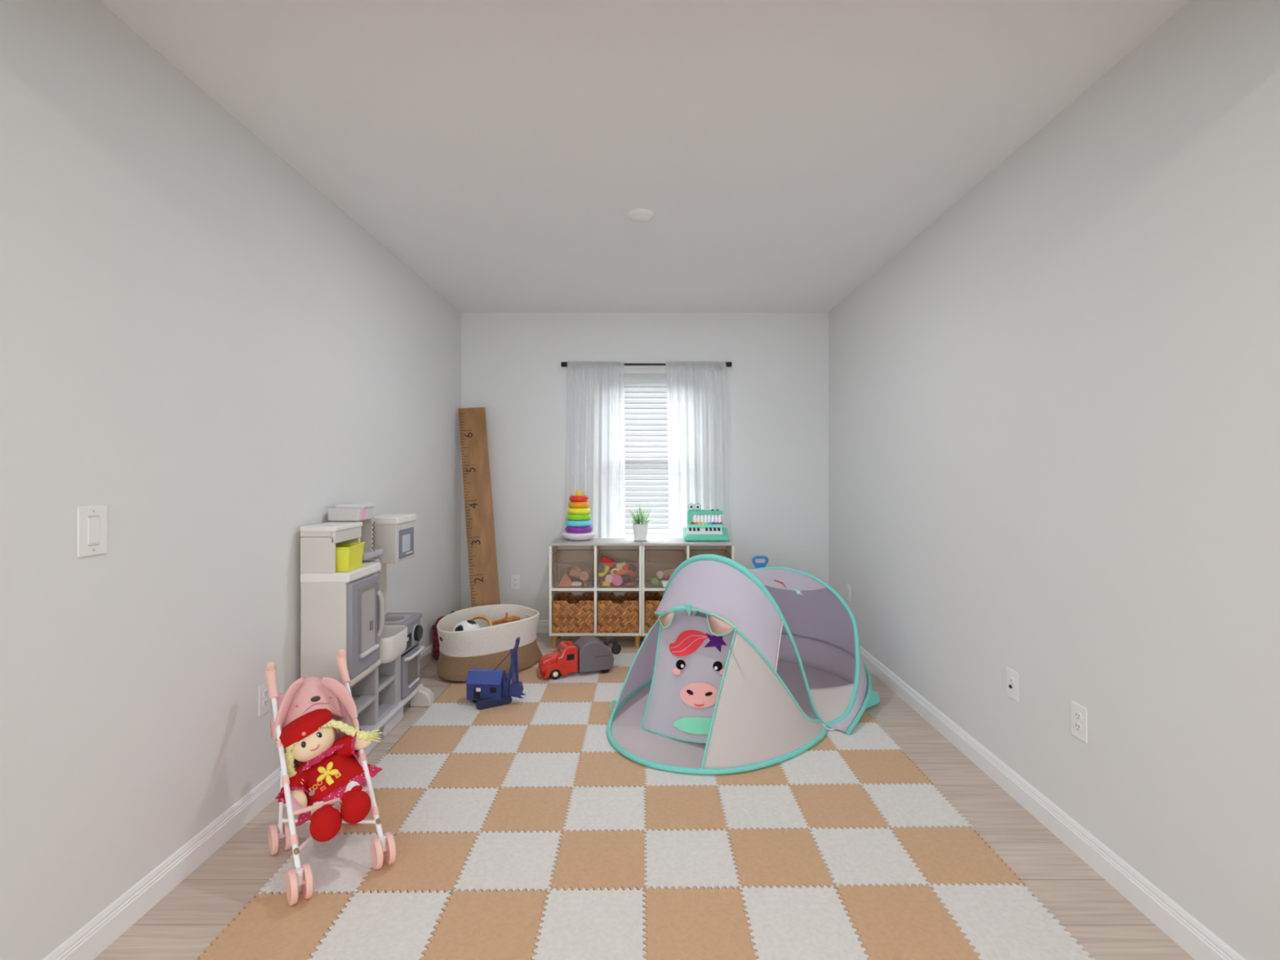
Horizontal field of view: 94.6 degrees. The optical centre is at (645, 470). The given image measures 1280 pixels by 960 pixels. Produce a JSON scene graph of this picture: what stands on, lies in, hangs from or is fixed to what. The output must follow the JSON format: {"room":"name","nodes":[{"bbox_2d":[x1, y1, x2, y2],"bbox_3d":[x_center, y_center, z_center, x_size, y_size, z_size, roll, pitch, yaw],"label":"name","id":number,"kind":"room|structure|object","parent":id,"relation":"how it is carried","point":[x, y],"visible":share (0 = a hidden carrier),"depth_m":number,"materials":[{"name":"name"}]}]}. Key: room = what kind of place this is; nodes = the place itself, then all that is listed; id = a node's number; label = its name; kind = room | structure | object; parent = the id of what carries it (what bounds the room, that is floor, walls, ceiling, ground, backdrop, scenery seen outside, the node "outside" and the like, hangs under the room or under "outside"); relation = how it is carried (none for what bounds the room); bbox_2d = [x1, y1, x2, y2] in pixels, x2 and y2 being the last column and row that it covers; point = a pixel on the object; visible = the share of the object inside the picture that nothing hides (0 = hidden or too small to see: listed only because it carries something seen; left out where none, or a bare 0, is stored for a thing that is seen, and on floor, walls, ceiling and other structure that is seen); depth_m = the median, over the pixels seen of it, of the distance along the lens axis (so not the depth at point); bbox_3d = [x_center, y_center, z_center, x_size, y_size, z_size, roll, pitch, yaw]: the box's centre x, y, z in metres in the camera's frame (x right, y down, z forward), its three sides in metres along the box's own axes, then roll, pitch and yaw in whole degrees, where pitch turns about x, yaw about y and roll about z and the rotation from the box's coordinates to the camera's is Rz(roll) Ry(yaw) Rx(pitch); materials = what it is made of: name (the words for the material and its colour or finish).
{"room":"children's room","nodes":[
{"label":"children's room","id":0,"kind":"room"},
{"bbox_2d":[0,0,461,959],"bbox_3d":[-1.647,0.013,3.125,0.140,2.740,4.150,0,0,0],"label":"wall","id":1,"kind":"structure","parent":0,"point":[200,346],"depth_m":1.93,"materials":[{"name":"white paint"}]},
{"bbox_2d":[76,504,107,557],"bbox_3d":[-1.573,0.170,1.683,0.008,0.142,0.090,0,0,0],"label":"light switch","id":2,"kind":"object","parent":1,"relation":"attached to","point":[91,521],"visible":1,"depth_m":1.68,"materials":[{"name":"white plastic"}]},
{"bbox_2d":[42,643,434,959],"bbox_3d":[-1.569,1.331,3.115,0.015,0.105,3.890,0,0,0],"label":"baseboard","id":3,"kind":"structure","parent":1,"relation":"attached to","point":[93,938],"depth_m":1.92,"materials":[{"name":"white paint"}]},
{"bbox_2d":[257,682,271,716],"bbox_3d":[-1.572,0.940,2.445,0.010,0.124,0.078,0,0,0],"label":"wall outlet","id":4,"kind":"object","parent":1,"relation":"attached to","point":[264,704],"visible":0.94,"depth_m":2.43,"materials":[{"name":"white plastic"}]},
{"bbox_2d":[262,688,268,697],"bbox_3d":[-1.570,0.920,2.445,0.002,0.033,0.033,0,0,0],"label":"receptacle","id":5,"kind":"object","parent":4,"relation":"attached to","point":[265,694],"depth_m":2.44,"materials":[{"name":"white plastic"}]},
{"bbox_2d":[262,698,268,706],"bbox_3d":[-1.570,0.960,2.445,0.002,0.033,0.033,0,0,0],"label":"receptacle","id":6,"kind":"object","parent":4,"relation":"attached to","point":[265,701],"depth_m":2.44,"materials":[{"name":"white plastic"}]},
{"bbox_2d":[98,0,1189,312],"bbox_3d":[0.000,-1.397,0.500,5.800,0.080,9.400,0,0,0],"label":"ceiling","id":7,"kind":"structure","parent":0,"point":[781,153],"depth_m":2.25,"materials":[{"name":"white paint"}]},
{"bbox_2d":[627,208,653,222],"bbox_3d":[-0.024,-1.346,3.125,0.140,0.022,0.140,0,0,0],"label":"recessed light","id":8,"kind":"object","parent":7,"relation":"in","point":[640,215],"visible":1,"depth_m":3.09,"materials":[{"name":"white plastic"}]},
{"bbox_2d":[631,213,649,222],"bbox_3d":[-0.024,-1.336,3.125,0.100,0.003,0.100,0,0,0],"label":"diffuser","id":9,"kind":"object","parent":8,"relation":"attached to","point":[635,217],"depth_m":3.11,"materials":[{"name":"white plastic"}]},
{"bbox_2d":[93,632,1195,959],"bbox_3d":[0.000,1.413,0.500,5.800,0.060,9.400,0,0,0],"label":"floor","id":10,"kind":"structure","parent":0,"point":[185,922],"depth_m":2.06,"materials":[{"name":"brown wood"}]},
{"bbox_2d":[263,648,395,905],"bbox_3d":[-1.184,1.065,2.177,0.316,0.635,0.636,0,0,-40],"label":"stroller","id":11,"kind":"object","parent":10,"relation":"on","point":[304,695],"visible":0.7,"depth_m":2.18,"materials":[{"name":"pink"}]},
{"bbox_2d":[270,675,342,737],"bbox_3d":[-1.302,0.923,2.315,0.266,0.197,0.143,0,0,-40],"label":"hood","id":12,"kind":"object","parent":11,"relation":"attached to","point":[304,695],"depth_m":2.29,"materials":[{"name":"pink fabric"}]},
{"bbox_2d":[275,708,382,841],"bbox_3d":[-1.171,1.097,2.146,0.371,0.372,0.395,0,0,-12],"label":"doll","id":13,"kind":"object","parent":11,"relation":"in","point":[329,771],"visible":0.97,"depth_m":2.14,"materials":[{"name":"red fabric"}]},
{"bbox_2d":[299,502,434,755],"bbox_3d":[-1.406,0.775,3.107,0.298,1.216,0.905,0,0,0],"label":"play kitchen","id":14,"kind":"object","parent":10,"relation":"on","point":[347,611],"visible":0.85,"depth_m":2.89,"materials":[{"name":"grey plastic"}]},
{"bbox_2d":[300,562,384,686],"bbox_3d":[-1.424,0.720,2.821,0.262,0.518,0.328,0,0,0],"label":"fridge","id":15,"kind":"object","parent":14,"relation":"in","point":[340,610],"depth_m":2.66,"materials":[{"name":"white plastic"}]},
{"bbox_2d":[335,542,364,571],"bbox_3d":[-1.430,0.400,2.765,0.171,0.121,0.150,0,0,0],"label":"bin","id":16,"kind":"object","parent":14,"relation":"on","point":[348,557],"visible":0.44,"depth_m":2.71,"materials":[{"name":"yellow plastic"}]},
{"bbox_2d":[328,502,375,524],"bbox_3d":[-1.475,0.217,2.975,0.160,0.101,0.170,0,0,0],"label":"hood","id":17,"kind":"object","parent":14,"relation":"attached to","point":[360,513],"depth_m":2.90,"materials":[{"name":"white plastic"}]},
{"bbox_2d":[362,548,382,560],"bbox_3d":[-1.480,0.437,3.092,0.125,0.032,0.215,0,0,0],"label":"niche shelf","id":18,"kind":"object","parent":14,"relation":"attached to","point":[368,553],"depth_m":3.09,"materials":[{"name":"grey plastic"}]},
{"bbox_2d":[368,513,416,563],"bbox_3d":[-1.456,0.383,3.389,0.189,0.256,0.267,0,0,0],"label":"microwave","id":19,"kind":"object","parent":14,"relation":"in","point":[394,534],"depth_m":3.26,"materials":[{"name":"white plastic"}]},
{"bbox_2d":[378,625,407,663],"bbox_3d":[-1.395,0.916,3.123,0.210,0.134,0.255,0,0,0],"label":"sink","id":20,"kind":"object","parent":14,"relation":"in","point":[393,638],"depth_m":3.08,"materials":[{"name":"white plastic"}]},
{"bbox_2d":[384,612,422,626],"bbox_3d":[-1.448,0.867,3.408,0.215,0.032,0.305,0,0,0],"label":"cooktop","id":21,"kind":"object","parent":14,"relation":"in","point":[391,619],"depth_m":3.41,"materials":[{"name":"grey plastic"}]},
{"bbox_2d":[400,644,424,697],"bbox_3d":[-1.331,1.150,3.405,0.062,0.230,0.240,0,0,0],"label":"oven","id":22,"kind":"object","parent":14,"relation":"in","point":[411,661],"depth_m":3.38,"materials":[{"name":"white plastic"}]},
{"bbox_2d":[413,624,422,640],"bbox_3d":[-1.334,0.951,3.468,0.028,0.092,0.091,0,0,0],"label":"knob","id":23,"kind":"object","parent":14,"relation":"in","point":[418,629],"depth_m":3.44,"materials":[{"name":"black plastic"}]},
{"bbox_2d":[457,407,500,607],"bbox_3d":[-1.314,0.427,4.702,0.210,1.919,0.575,0,0,-31],"label":"board","id":24,"kind":"object","parent":10,"relation":"on","point":[479,517],"visible":0.88,"depth_m":4.72,"materials":[{"name":"brown wood"}]},
{"bbox_2d":[549,537,641,648],"bbox_3d":[-0.387,0.972,4.748,0.716,0.823,0.354,0,0,0],"label":"cube shelf","id":25,"kind":"object","parent":10,"relation":"on","point":[596,544],"visible":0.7,"depth_m":4.74,"materials":[{"name":"laminate"}]},
{"bbox_2d":[552,592,594,632],"bbox_3d":[-0.561,1.133,4.745,0.318,0.252,0.315,0,0,0],"label":"woven basket","id":26,"kind":"object","parent":25,"relation":"on","point":[571,613],"visible":0.84,"depth_m":4.59,"materials":[{"name":"brown wicker"}]},
{"bbox_2d":[552,549,594,587],"bbox_3d":[-0.561,0.782,4.744,0.324,0.258,0.329,0,0,0],"label":"clear bin","id":27,"kind":"object","parent":25,"relation":"on","point":[558,549],"visible":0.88,"depth_m":4.59,"materials":[{"name":"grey plastic"}]},
{"bbox_2d":[558,572,572,585],"bbox_3d":[-0.622,0.841,4.623,0.113,0.102,0.052,0,0,-6],"label":"block","id":28,"kind":"object","parent":27,"relation":"in","point":[566,580],"visible":1,"depth_m":4.61,"materials":[{"name":"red wood"}]},
{"bbox_2d":[559,584,573,586],"bbox_3d":[-0.617,0.895,4.620,0.110,0.014,0.020,0,0,-5],"label":"block","id":29,"kind":"object","parent":27,"relation":"in","point":[560,585],"visible":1,"depth_m":4.61,"materials":[{"name":"pink wood"}]},
{"bbox_2d":[566,566,572,574],"bbox_3d":[-0.594,0.810,4.765,0.068,0.068,0.055,0,0,-29],"label":"block","id":30,"kind":"object","parent":27,"relation":"in","point":[569,568],"visible":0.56,"depth_m":4.75,"materials":[{"name":"brown wood"}]},
{"bbox_2d":[568,568,580,577],"bbox_3d":[-0.561,0.813,4.705,0.094,0.081,0.042,0,0,-11],"label":"block","id":31,"kind":"object","parent":27,"relation":"in","point":[573,572],"visible":0.99,"depth_m":4.69,"materials":[{"name":"brown wood"}]},
{"bbox_2d":[570,581,582,586],"bbox_3d":[-0.539,0.885,4.630,0.090,0.032,0.057,0,0,0],"label":"block","id":32,"kind":"object","parent":27,"relation":"in","point":[575,583],"visible":1,"depth_m":4.61,"materials":[{"name":"white wood"}]},
{"bbox_2d":[572,564,582,570],"bbox_3d":[-0.557,0.775,4.745,0.098,0.049,0.040,0,0,-11],"label":"block","id":33,"kind":"object","parent":27,"relation":"in","point":[576,567],"visible":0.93,"depth_m":4.73,"materials":[{"name":"brown wood"}]},
{"bbox_2d":[578,571,588,581],"bbox_3d":[-0.486,0.831,4.667,0.076,0.075,0.051,0,0,-23],"label":"block","id":34,"kind":"object","parent":27,"relation":"in","point":[584,575],"visible":1,"depth_m":4.66,"materials":[{"name":"brown wood"}]},
{"bbox_2d":[580,567,590,573],"bbox_3d":[-0.500,0.823,4.775,0.105,0.082,0.020,0,0,-6],"label":"block","id":35,"kind":"object","parent":27,"relation":"in","point":[586,570],"visible":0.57,"depth_m":4.77,"materials":[{"name":"brown wood"}]},
{"bbox_2d":[582,580,588,586],"bbox_3d":[-0.467,0.881,4.630,0.044,0.040,0.044,0,0,0],"label":"block","id":36,"kind":"object","parent":27,"relation":"in","point":[585,583],"visible":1,"depth_m":4.61,"materials":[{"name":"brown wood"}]},
{"bbox_2d":[561,489,595,541],"bbox_3d":[-0.540,0.358,4.800,0.278,0.404,0.278,0,0,0],"label":"post","id":37,"kind":"object","parent":25,"relation":"on","point":[571,536],"visible":0.66,"depth_m":4.71,"materials":[{"name":"white plastic"}]},
{"bbox_2d":[564,525,592,533],"bbox_3d":[-0.540,0.471,4.800,0.224,0.049,0.224,0,0,0],"label":"ring","id":38,"kind":"object","parent":37,"relation":"on","point":[568,529],"visible":0.84,"depth_m":4.71,"materials":[{"name":"purple plastic"}]},
{"bbox_2d":[564,520,592,526],"bbox_3d":[-0.540,0.422,4.800,0.220,0.049,0.220,0,0,0],"label":"ring","id":39,"kind":"object","parent":38,"relation":"on","point":[568,522],"visible":0.89,"depth_m":4.71,"materials":[{"name":"teal plastic"}]},
{"bbox_2d":[565,513,591,520],"bbox_3d":[-0.540,0.372,4.800,0.208,0.049,0.208,0,0,0],"label":"ring","id":40,"kind":"object","parent":39,"relation":"on","point":[569,517],"visible":0.93,"depth_m":4.71,"materials":[{"name":"green plastic"}]},
{"bbox_2d":[566,507,591,514],"bbox_3d":[-0.540,0.323,4.800,0.194,0.049,0.194,0,0,0],"label":"ring","id":41,"kind":"object","parent":40,"relation":"on","point":[570,510],"visible":0.89,"depth_m":4.72,"materials":[{"name":"yellow plastic"}]},
{"bbox_2d":[568,501,589,507],"bbox_3d":[-0.540,0.274,4.800,0.176,0.049,0.176,0,0,0],"label":"ring","id":42,"kind":"object","parent":41,"relation":"on","point":[571,504],"visible":0.94,"depth_m":4.73,"materials":[{"name":"orange plastic"}]},
{"bbox_2d":[568,495,588,502],"bbox_3d":[-0.540,0.224,4.800,0.160,0.049,0.160,0,0,0],"label":"ring","id":43,"kind":"object","parent":42,"relation":"on","point":[572,498],"visible":0.99,"depth_m":4.74,"materials":[{"name":"red plastic"}]},
{"bbox_2d":[597,592,639,632],"bbox_3d":[-0.212,1.133,4.745,0.318,0.252,0.315,0,0,0],"label":"woven basket","id":44,"kind":"object","parent":25,"relation":"on","point":[615,613],"visible":1,"depth_m":4.59,"materials":[{"name":"brown wicker"}]},
{"bbox_2d":[597,549,639,587],"bbox_3d":[-0.212,0.782,4.744,0.324,0.258,0.329,0,0,0],"label":"clear bin","id":45,"kind":"object","parent":25,"relation":"on","point":[600,549],"visible":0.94,"depth_m":4.59,"materials":[{"name":"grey plastic"}]},
{"bbox_2d":[598,565,609,577],"bbox_3d":[-0.325,0.788,4.643,0.091,0.083,0.030,0,0,-17],"label":"food","id":46,"kind":"object","parent":45,"relation":"in","point":[606,570],"visible":0.99,"depth_m":4.63,"materials":[{"name":"yellow plastic"}]},
{"bbox_2d":[601,580,610,586],"bbox_3d":[-0.309,0.882,4.635,0.063,0.040,0.050,0,0,-17],"label":"food","id":47,"kind":"object","parent":45,"relation":"in","point":[604,583],"visible":0.91,"depth_m":4.61,"materials":[{"name":"yellow plastic"}]},
{"bbox_2d":[600,555,614,567],"bbox_3d":[-0.301,0.716,4.695,0.112,0.094,0.038,0,0,-6],"label":"food","id":48,"kind":"object","parent":45,"relation":"in","point":[604,559],"visible":0.96,"depth_m":4.68,"materials":[{"name":"red plastic"}]},
{"bbox_2d":[604,574,613,582],"bbox_3d":[-0.280,0.845,4.628,0.068,0.068,0.032,0,0,11],"label":"food","id":49,"kind":"object","parent":45,"relation":"in","point":[608,578],"visible":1,"depth_m":4.62,"materials":[{"name":"pink plastic"}]},
{"bbox_2d":[610,568,619,575],"bbox_3d":[-0.234,0.796,4.645,0.070,0.067,0.032,0,0,0],"label":"food","id":50,"kind":"object","parent":45,"relation":"in","point":[613,569],"visible":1,"depth_m":4.63,"materials":[{"name":"beige plastic"}]},
{"bbox_2d":[611,574,622,586],"bbox_3d":[-0.220,0.857,4.621,0.087,0.087,0.037,0,0,0],"label":"food","id":51,"kind":"object","parent":45,"relation":"in","point":[617,580],"visible":1,"depth_m":4.61,"materials":[{"name":"pink plastic"}]},
{"bbox_2d":[614,568,626,575],"bbox_3d":[-0.185,0.797,4.650,0.108,0.045,0.046,0,0,0],"label":"food","id":52,"kind":"object","parent":45,"relation":"in","point":[623,571],"visible":1,"depth_m":4.63,"materials":[{"name":"orange plastic"}]},
{"bbox_2d":[622,564,628,569],"bbox_3d":[-0.155,0.771,4.679,0.056,0.056,0.032,0,0,-17],"label":"food","id":53,"kind":"object","parent":52,"relation":"on","point":[624,566],"visible":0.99,"depth_m":4.67,"materials":[{"name":"red plastic"}]},
{"bbox_2d":[621,574,629,582],"bbox_3d":[-0.157,0.851,4.660,0.070,0.068,0.059,0,0,0],"label":"food","id":54,"kind":"object","parent":45,"relation":"in","point":[625,578],"visible":0.94,"depth_m":4.64,"materials":[{"name":"brown plastic"}]},
{"bbox_2d":[624,582,635,586],"bbox_3d":[-0.118,0.886,4.625,0.087,0.032,0.063,0,0,0],"label":"food","id":55,"kind":"object","parent":45,"relation":"in","point":[628,584],"visible":1,"depth_m":4.60,"materials":[{"name":"brown plastic"}]},
{"bbox_2d":[627,564,635,571],"bbox_3d":[-0.109,0.772,4.699,0.073,0.064,0.067,0,0,0],"label":"food","id":56,"kind":"object","parent":45,"relation":"in","point":[631,566],"visible":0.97,"depth_m":4.69,"materials":[{"name":"brown plastic"}]},
{"bbox_2d":[626,569,639,578],"bbox_3d":[-0.100,0.813,4.655,0.102,0.071,0.053,0,0,0],"label":"food","id":57,"kind":"object","parent":45,"relation":"in","point":[630,573],"visible":1,"depth_m":4.64,"materials":[{"name":"brown plastic"}]},
{"bbox_3d":[-0.238,0.791,4.681,0.090,0.075,0.063,0,0,0],"label":"food","id":58,"kind":"object","parent":45,"relation":"in","visible":0},
{"bbox_2d":[616,561,626,569],"bbox_3d":[-0.190,0.756,4.695,0.082,0.066,0.027,0,0,-6],"label":"food","id":59,"kind":"object","parent":58,"relation":"on","point":[620,567],"visible":0.63,"depth_m":4.68,"materials":[{"name":"beige plastic"}]},
{"bbox_2d":[612,506,674,541],"bbox_3d":[-0.043,0.406,4.678,0.612,0.308,0.379,0,0,0],"label":"potted grass","id":60,"kind":"object","parent":25,"relation":"on","point":[640,526],"depth_m":4.70,"materials":[{"name":"white"}]},
{"bbox_2d":[631,523,648,540],"bbox_3d":[-0.040,0.488,4.735,0.132,0.132,0.132,0,0,0],"label":"pot","id":61,"kind":"object","parent":60,"relation":"attached to","point":[640,530],"depth_m":4.69,"materials":[{"name":"white ceramic"}]},
{"bbox_2d":[197,652,1095,959],"bbox_3d":[-0.003,1.377,3.037,2.546,0.012,2.853,0,0,0],"label":"foam mat","id":62,"kind":"object","parent":10,"relation":"on","point":[1006,922],"depth_m":2.07,"materials":[{"name":"rubber"}]},
{"bbox_2d":[436,604,542,681],"bbox_3d":[-1.066,1.182,4.147,0.778,0.377,0.504,0,0,-41],"label":"rope basket","id":63,"kind":"object","parent":62,"relation":"on","point":[484,647],"visible":0.92,"depth_m":3.93,"materials":[{"name":"fabric"}]},
{"bbox_2d":[431,610,454,660],"bbox_3d":[-1.500,1.221,4.395,0.134,0.316,0.238,0,0,0],"label":"blanket","id":64,"kind":"object","parent":63,"relation":"hanging from","point":[435,637],"visible":0.23,"depth_m":4.29,"materials":[{"name":"red fabric"}]},
{"bbox_2d":[452,619,480,631],"bbox_3d":[-1.199,1.103,3.975,0.196,0.196,0.196,0,0,0],"label":"soccer ball","id":65,"kind":"object","parent":63,"relation":"in","point":[468,624],"visible":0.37,"depth_m":3.93,"materials":[{"name":"white leather"}]},
{"bbox_2d":[467,614,492,626],"bbox_3d":[-1.175,1.095,4.158,0.194,0.135,0.160,0,0,-11],"label":"hoop","id":66,"kind":"object","parent":63,"relation":"in","point":[477,616],"visible":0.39,"depth_m":4.21,"materials":[{"name":"brown wood"}]},
{"bbox_2d":[491,612,519,625],"bbox_3d":[-0.973,1.079,4.253,0.183,0.118,0.210,0,0,39],"label":"boat","id":67,"kind":"object","parent":63,"relation":"in","point":[511,619],"visible":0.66,"depth_m":4.27,"materials":[{"name":"brown wood"}]},
{"bbox_2d":[465,636,525,710],"bbox_3d":[-0.883,1.177,3.500,0.344,0.387,0.207,0,0,-11],"label":"excavator","id":68,"kind":"object","parent":62,"relation":"on","point":[486,688],"visible":1,"depth_m":3.45,"materials":[{"name":"blue plastic"}]},
{"bbox_2d":[537,635,621,679],"bbox_3d":[-0.440,1.258,4.023,0.575,0.226,0.180,0,0,-21],"label":"toy truck","id":69,"kind":"object","parent":62,"relation":"on","point":[588,653],"visible":1,"depth_m":3.95,"materials":[{"name":"red plastic"}]},
{"bbox_2d":[606,554,879,774],"bbox_3d":[0.587,0.925,3.525,1.576,0.889,1.736,0,0,0],"label":"tent","id":70,"kind":"object","parent":62,"relation":"on","point":[740,668],"visible":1,"depth_m":3.15,"materials":[{"name":"purple"}]},
{"bbox_2d":[793,586,802,595],"bbox_3d":[0.896,0.713,3.482,0.069,0.043,0.074,0,0,0],"label":"print","id":71,"kind":"object","parent":70,"relation":"on","point":[797,590],"depth_m":3.49,"materials":[{"name":"teal"}]},
{"bbox_2d":[641,537,734,639],"bbox_3d":[0.332,0.972,4.748,0.716,0.823,0.354,0,0,0],"label":"cube shelf","id":72,"kind":"object","parent":10,"relation":"on","point":[651,556],"visible":0.38,"depth_m":4.92,"materials":[{"name":"laminate"}]},
{"bbox_2d":[644,592,662,632],"bbox_3d":[0.157,1.133,4.745,0.318,0.252,0.315,0,0,0],"label":"woven basket","id":73,"kind":"object","parent":72,"relation":"on","point":[652,600],"visible":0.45,"depth_m":4.59,"materials":[{"name":"brown wicker"}]},
{"bbox_2d":[644,549,685,582],"bbox_3d":[0.157,0.782,4.744,0.324,0.258,0.329,0,0,0],"label":"clear bin","id":74,"kind":"object","parent":72,"relation":"on","point":[645,549],"visible":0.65,"depth_m":4.59,"materials":[{"name":"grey plastic"}]},
{"bbox_2d":[650,577,658,586],"bbox_3d":[0.074,0.870,4.635,0.064,0.064,0.063,0,0,0],"label":"ball","id":75,"kind":"object","parent":74,"relation":"in","point":[655,581],"visible":1,"depth_m":4.61,"materials":[{"name":"green plastic"}]},
{"bbox_2d":[657,580,662,586],"bbox_3d":[0.121,0.881,4.650,0.040,0.040,0.040,0,0,0],"label":"block","id":76,"kind":"object","parent":74,"relation":"in","point":[660,584],"visible":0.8,"depth_m":4.63,"materials":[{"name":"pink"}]},
{"bbox_2d":[656,570,664,578],"bbox_3d":[0.119,0.823,4.675,0.064,0.064,0.063,0,0,0],"label":"ball","id":77,"kind":"object","parent":74,"relation":"in","point":[660,575],"visible":1,"depth_m":4.65,"materials":[{"name":"beige"}]},
{"bbox_2d":[661,580,668,586],"bbox_3d":[0.207,0.880,4.611,0.160,0.045,0.052,0,0,0],"label":"boat","id":78,"kind":"object","parent":74,"relation":"in","point":[664,582],"visible":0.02,"depth_m":4.59,"materials":[{"name":"white plastic"}]},
{"bbox_2d":[661,567,674,577],"bbox_3d":[0.185,0.816,4.745,0.099,0.076,0.050,0,0,-17],"label":"block","id":79,"kind":"object","parent":74,"relation":"in","point":[669,571],"visible":0.64,"depth_m":4.72,"materials":[{"name":"brown wood"}]},
{"bbox_2d":[683,502,728,541],"bbox_3d":[0.486,0.409,4.770,0.352,0.293,0.180,0,0,0],"label":"piano","id":80,"kind":"object","parent":72,"relation":"on","point":[703,525],"visible":1,"depth_m":4.79,"materials":[{"name":"teal plastic"}]},
{"bbox_2d":[688,549,730,558],"bbox_3d":[0.506,0.782,4.744,0.324,0.258,0.329,0,0,0],"label":"clear bin","id":81,"kind":"object","parent":72,"relation":"on","point":[689,549],"visible":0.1,"depth_m":4.90,"materials":[{"name":"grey plastic"}]},
{"bbox_2d":[751,555,768,568],"bbox_3d":[0.924,1.020,4.663,0.134,0.724,0.200,0,0,20],"label":"shovel","id":82,"kind":"object","parent":10,"relation":"on","point":[757,565],"visible":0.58,"depth_m":4.59,"materials":[{"name":"blue plastic"}]},
{"bbox_2d":[461,312,828,620],"bbox_3d":[-0.004,0.013,5.130,3.147,2.740,0.140,0,0,0],"label":"wall","id":83,"kind":"structure","parent":0,"point":[777,377],"depth_m":5.06,"materials":[{"name":"white paint"}]},
{"bbox_2d":[511,574,519,589],"bbox_3d":[-1.112,0.950,5.055,0.078,0.124,0.010,0,0,0],"label":"wall outlet","id":84,"kind":"object","parent":83,"relation":"attached to","point":[515,579],"visible":1,"depth_m":5.05,"materials":[{"name":"white plastic"}]},
{"bbox_2d":[536,620,549,632],"bbox_3d":[-0.004,1.331,5.053,3.115,0.105,0.015,0,0,0],"label":"baseboard","id":85,"kind":"structure","parent":83,"relation":"attached to","point":[543,625],"depth_m":5.04,"materials":[{"name":"white paint"}]},
{"bbox_2d":[560,361,732,366],"bbox_3d":[0.010,-0.890,5.002,1.430,0.070,0.116,0,0,0],"label":"curtain rod","id":86,"kind":"object","parent":83,"relation":"attached to","point":[562,363],"visible":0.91,"depth_m":4.96,"materials":[{"name":"black metal"}]},
{"bbox_2d":[564,360,624,537],"bbox_3d":[-0.428,-0.120,4.965,0.514,1.607,0.059,0,0,0],"label":"sheer curtain","id":87,"kind":"object","parent":86,"relation":"hanging from","point":[595,437],"visible":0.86,"depth_m":4.96,"materials":[{"name":"white fabric"}]},
{"bbox_2d":[665,360,729,539],"bbox_3d":[0.441,-0.120,4.965,0.539,1.607,0.060,0,0,0],"label":"sheer curtain","id":88,"kind":"object","parent":86,"relation":"hanging from","point":[697,417],"visible":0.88,"depth_m":4.96,"materials":[{"name":"white fabric"}]},
{"bbox_2d":[624,457,669,537],"bbox_3d":[0.035,-0.104,5.112,0.920,1.455,0.165,0,0,0],"label":"window","id":89,"kind":"structure","parent":83,"relation":"in","point":[625,535],"depth_m":5.14,"materials":[{"name":"white plastic"}]},
{"bbox_2d":[624,373,669,537],"bbox_3d":[0.035,-0.117,5.097,0.864,1.428,0.066,0,0,0],"label":"blind","id":90,"kind":"object","parent":89,"relation":"attached to","point":[632,482],"visible":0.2,"depth_m":5.09,"materials":[{"name":"white plastic"}]},
{"bbox_2d":[828,0,1279,959],"bbox_3d":[1.640,0.013,3.125,0.140,2.740,4.150,0,0,0],"label":"wall","id":91,"kind":"structure","parent":0,"point":[1054,411],"depth_m":1.97,"materials":[{"name":"white paint"}]},
{"bbox_2d":[846,583,850,601],"bbox_3d":[1.565,0.936,4.550,0.010,0.124,0.078,0,0,0],"label":"wall outlet","id":92,"kind":"object","parent":91,"relation":"attached to","point":[848,586],"visible":1,"depth_m":4.54,"materials":[{"name":"white plastic"}]},
{"bbox_2d":[1006,666,1018,702],"bbox_3d":[1.563,0.911,2.520,0.013,0.124,0.078,0,0,0],"label":"outlet","id":93,"kind":"object","parent":91,"relation":"attached to","point":[1012,677],"visible":1,"depth_m":2.52,"materials":[{"name":"white plastic"}]},
{"bbox_2d":[859,645,1245,959],"bbox_3d":[1.562,1.331,3.115,0.015,0.105,3.890,0,0,0],"label":"baseboard","id":94,"kind":"structure","parent":91,"relation":"attached to","point":[1195,939],"depth_m":2.11,"materials":[{"name":"white paint"}]},
{"bbox_2d":[1071,700,1087,743],"bbox_3d":[1.565,0.905,2.134,0.010,0.124,0.078,0,0,0],"label":"wall outlet","id":95,"kind":"object","parent":91,"relation":"attached to","point":[1078,713],"visible":1,"depth_m":2.13,"materials":[{"name":"white plastic"}]},
{"bbox_2d":[1074,711,1081,720],"bbox_3d":[1.563,0.885,2.134,0.002,0.033,0.033,0,0,0],"label":"receptacle","id":96,"kind":"object","parent":95,"relation":"attached to","point":[1077,714],"depth_m":2.13,"materials":[{"name":"white plastic"}]},
{"bbox_2d":[1074,721,1081,732],"bbox_3d":[1.563,0.924,2.134,0.002,0.033,0.033,0,0,0],"label":"receptacle","id":97,"kind":"object","parent":95,"relation":"attached to","point":[1077,725],"depth_m":2.13,"materials":[{"name":"white plastic"}]},
{"bbox_3d":[0.000,1.713,12.605,24.000,0.060,14.790,0,0,0],"label":"ground","id":98,"kind":"structure","parent":0,"visible":0},
{"bbox_2d":[624,386,668,507],"bbox_3d":[0.000,0.083,9.100,12.000,3.200,0.200,0,0,0],"label":"wall","id":99,"kind":"structure","parent":98,"relation":"on","point":[624,387],"depth_m":9.00,"materials":[{"name":"paint"}]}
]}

